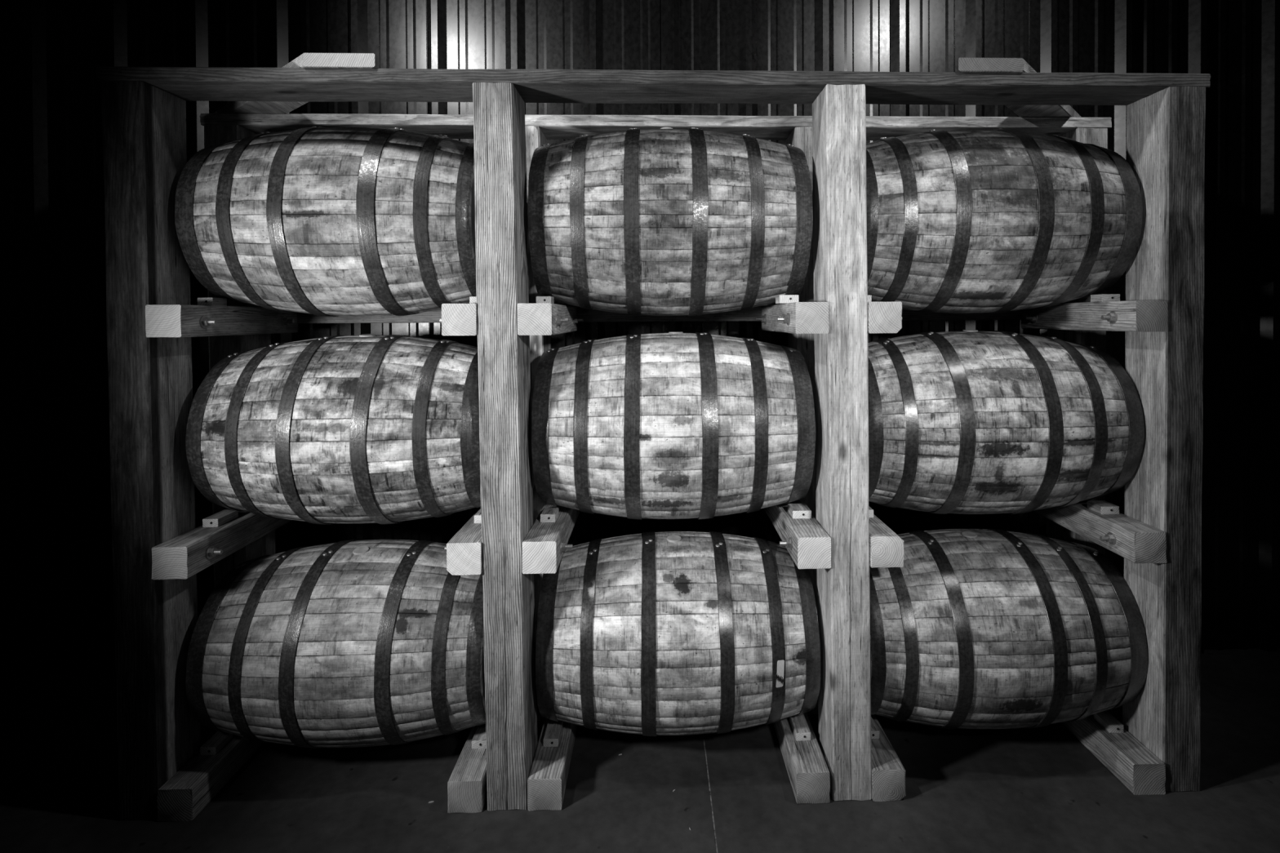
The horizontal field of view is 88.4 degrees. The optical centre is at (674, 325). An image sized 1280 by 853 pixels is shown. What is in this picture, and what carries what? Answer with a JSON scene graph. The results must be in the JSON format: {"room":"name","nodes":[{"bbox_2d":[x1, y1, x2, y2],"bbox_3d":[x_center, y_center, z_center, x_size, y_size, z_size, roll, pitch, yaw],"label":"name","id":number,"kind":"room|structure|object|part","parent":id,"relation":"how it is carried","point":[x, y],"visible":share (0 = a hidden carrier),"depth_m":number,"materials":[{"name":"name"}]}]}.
{"room":"barrel cellar","nodes":[
{"label":"barrel cellar","id":0,"kind":"room"},
{"bbox_2d":[0,0,1279,677],"bbox_3d":[-0.319,-0.908,2.690,10.866,4.600,0.062,0,1,-2],"label":"wall","id":1,"kind":"structure","parent":0,"point":[57,611],"depth_m":2.68,"materials":[{"name":"paint"}]},
{"bbox_2d":[0,648,1279,852],"bbox_3d":[0.005,1.500,0.087,10.400,0.160,5.340,0,1,-2],"label":"floor","id":2,"kind":"structure","parent":0,"point":[1037,789],"depth_m":1.95,"materials":[{"name":"concrete"}]},
{"bbox_2d":[95,53,1210,822],"bbox_3d":[-0.059,0.309,2.214,3.299,2.177,0.642,0,1,-2],"label":"rack","id":3,"kind":"object","parent":2,"relation":"on","point":[514,538],"visible":0.8,"depth_m":1.94,"materials":[{"name":"grey wood"}]},
{"bbox_3d":[-1.542,0.358,1.946,0.135,2.100,0.178,0,1,-2],"label":"post","id":4,"kind":"part","parent":3,"relation":"part of","materials":[{"name":"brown wood"}]},
{"bbox_3d":[-1.427,1.357,2.168,0.099,0.093,0.610,0,1,-2],"label":"rail","id":5,"kind":"part","parent":3,"relation":"part of","materials":[{"name":"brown wood"}]},
{"bbox_3d":[-1.450,-0.017,2.156,0.099,0.093,0.610,0,1,-2],"label":"rail","id":6,"kind":"part","parent":3,"relation":"part of","materials":[{"name":"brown wood"}]},
{"bbox_3d":[-1.439,0.669,2.163,0.098,0.093,0.610,0,1,-2],"label":"rail","id":7,"kind":"part","parent":3,"relation":"part of","materials":[{"name":"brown wood"}]},
{"bbox_3d":[-1.555,0.353,2.367,0.136,2.100,0.178,0,1,-2],"label":"post","id":8,"kind":"part","parent":3,"relation":"part of","materials":[{"name":"grey wood"}]},
{"bbox_2d":[174,126,476,316],"bbox_3d":[-1.050,-0.341,2.195,0.859,0.621,0.621,0,1,-2],"label":"barrel","id":9,"kind":"object","parent":3,"relation":"on","point":[348,221],"visible":0.91,"depth_m":1.94,"materials":[{"name":"wood"}]},
{"bbox_2d":[185,333,480,524],"bbox_3d":[-1.021,0.339,2.202,0.859,0.625,0.622,0,1,-2],"label":"barrel","id":10,"kind":"object","parent":3,"relation":"on","point":[364,428],"visible":0.87,"depth_m":1.95,"materials":[{"name":"wood"}]},
{"bbox_2d":[185,539,485,748],"bbox_3d":[-1.015,1.037,2.192,0.859,0.624,0.621,0,1,-2],"label":"barrel","id":11,"kind":"object","parent":3,"relation":"on","point":[353,643],"visible":0.88,"depth_m":1.94,"materials":[{"name":"wood"}]},
{"bbox_3d":[-0.625,-0.021,2.180,0.099,0.093,0.610,0,1,-2],"label":"rail","id":12,"kind":"part","parent":3,"relation":"part of","materials":[{"name":"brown wood"}]},
{"bbox_3d":[-0.614,0.664,2.187,0.099,0.093,0.610,0,1,-2],"label":"rail","id":13,"kind":"part","parent":3,"relation":"part of","materials":[{"name":"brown wood"}]},
{"bbox_3d":[-0.614,1.353,2.195,0.098,0.093,0.610,0,1,-2],"label":"rail","id":14,"kind":"part","parent":3,"relation":"part of","materials":[{"name":"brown wood"}]},
{"bbox_3d":[-0.505,0.352,1.977,0.142,2.100,0.179,0,1,-2],"label":"post","id":15,"kind":"part","parent":3,"relation":"part of","materials":[{"name":"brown wood"}]},
{"bbox_3d":[-0.518,0.347,2.399,0.142,2.100,0.178,0,1,-2],"label":"post","id":16,"kind":"part","parent":3,"relation":"part of","materials":[{"name":"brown wood"}]},
{"bbox_3d":[-0.411,-0.022,2.187,0.099,0.093,0.610,0,1,-2],"label":"rail","id":17,"kind":"part","parent":3,"relation":"part of","materials":[{"name":"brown wood"}]},
{"bbox_3d":[-0.399,0.663,2.194,0.099,0.093,0.610,0,1,-2],"label":"rail","id":18,"kind":"part","parent":3,"relation":"part of","materials":[{"name":"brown wood"}]},
{"bbox_3d":[-0.386,1.352,2.204,0.099,0.093,0.610,0,1,-2],"label":"rail","id":19,"kind":"part","parent":3,"relation":"part of","materials":[{"name":"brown wood"}]},
{"bbox_2d":[527,127,813,315],"bbox_3d":[-0.019,-0.351,2.226,0.859,0.638,0.624,0,1,-2],"label":"barrel","id":20,"kind":"object","parent":3,"relation":"on","point":[664,221],"visible":0.98,"depth_m":1.97,"materials":[{"name":"wood"}]},
{"bbox_2d":[531,331,815,519],"bbox_3d":[-0.009,0.332,2.232,0.859,0.623,0.622,0,1,-2],"label":"barrel","id":21,"kind":"object","parent":3,"relation":"on","point":[672,424],"visible":1,"depth_m":1.98,"materials":[{"name":"wood"}]},
{"bbox_2d":[535,531,820,736],"bbox_3d":[0.005,1.019,2.224,0.859,0.626,0.623,0,1,-2],"label":"barrel","id":22,"kind":"object","parent":3,"relation":"on","point":[652,633],"visible":0.96,"depth_m":1.97,"materials":[{"name":"wood"}]},
{"bbox_3d":[0.389,-0.027,2.209,0.099,0.093,0.610,0,1,-2],"label":"rail","id":23,"kind":"part","parent":3,"relation":"part of","materials":[{"name":"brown wood"}]},
{"bbox_3d":[0.398,0.659,2.219,0.098,0.093,0.610,0,1,-2],"label":"rail","id":24,"kind":"part","parent":3,"relation":"part of","materials":[{"name":"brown wood"}]},
{"bbox_3d":[0.395,1.348,2.224,0.099,0.093,0.610,0,1,-2],"label":"rail","id":25,"kind":"part","parent":3,"relation":"part of","materials":[{"name":"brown wood"}]},
{"bbox_3d":[0.494,0.342,2.430,0.132,2.099,0.179,0,1,-2],"label":"post","id":26,"kind":"part","parent":3,"relation":"part of","materials":[{"name":"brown wood"}]},
{"bbox_3d":[0.507,0.347,2.008,0.132,2.100,0.178,0,1,-2],"label":"post","id":27,"kind":"part","parent":3,"relation":"part of","materials":[{"name":"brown wood"}]},
{"bbox_3d":[0.603,-0.028,2.217,0.098,0.093,0.610,0,1,-2],"label":"rail","id":28,"kind":"part","parent":3,"relation":"part of","materials":[{"name":"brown wood"}]},
{"bbox_3d":[0.612,0.658,2.226,0.098,0.093,0.610,0,1,-2],"label":"rail","id":29,"kind":"part","parent":3,"relation":"part of","materials":[{"name":"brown wood"}]},
{"bbox_3d":[0.620,1.347,2.234,0.099,0.093,0.610,0,1,-2],"label":"rail","id":30,"kind":"part","parent":3,"relation":"part of","materials":[{"name":"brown wood"}]},
{"bbox_2d":[866,128,1142,314],"bbox_3d":[1.001,-0.352,2.258,0.859,0.623,0.623,0,1,-2],"label":"barrel","id":31,"kind":"object","parent":3,"relation":"on","point":[999,220],"visible":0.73,"depth_m":2.00,"materials":[{"name":"wood"}]},
{"bbox_2d":[867,329,1144,514],"bbox_3d":[1.010,0.325,2.263,0.859,0.624,0.620,0,1,-2],"label":"barrel","id":32,"kind":"object","parent":3,"relation":"on","point":[966,421],"visible":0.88,"depth_m":2.00,"materials":[{"name":"wood"}]},
{"bbox_2d":[869,528,1147,729],"bbox_3d":[1.017,1.019,2.254,0.859,0.624,0.620,0,1,-2],"label":"barrel","id":33,"kind":"object","parent":3,"relation":"on","point":[976,628],"visible":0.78,"depth_m":2.00,"materials":[{"name":"wood"}]},
{"bbox_3d":[1.498,0.337,2.460,0.124,2.100,0.178,0,1,-2],"label":"post","id":34,"kind":"part","parent":3,"relation":"part of","materials":[{"name":"grey wood"}]},
{"bbox_3d":[1.397,-0.032,2.241,0.099,0.094,0.610,0,1,-2],"label":"rail","id":35,"kind":"part","parent":3,"relation":"part of","materials":[{"name":"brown wood"}]},
{"bbox_3d":[1.397,0.654,2.249,0.099,0.093,0.610,0,1,-2],"label":"rail","id":36,"kind":"part","parent":3,"relation":"part of","materials":[{"name":"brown wood"}]},
{"bbox_3d":[1.398,1.342,2.255,0.099,0.093,0.610,0,1,-2],"label":"rail","id":37,"kind":"part","parent":3,"relation":"part of","materials":[{"name":"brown wood"}]},
{"bbox_3d":[1.510,0.342,2.039,0.124,2.099,0.178,0,1,-2],"label":"post","id":38,"kind":"part","parent":3,"relation":"part of","materials":[{"name":"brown wood"}]}
]}

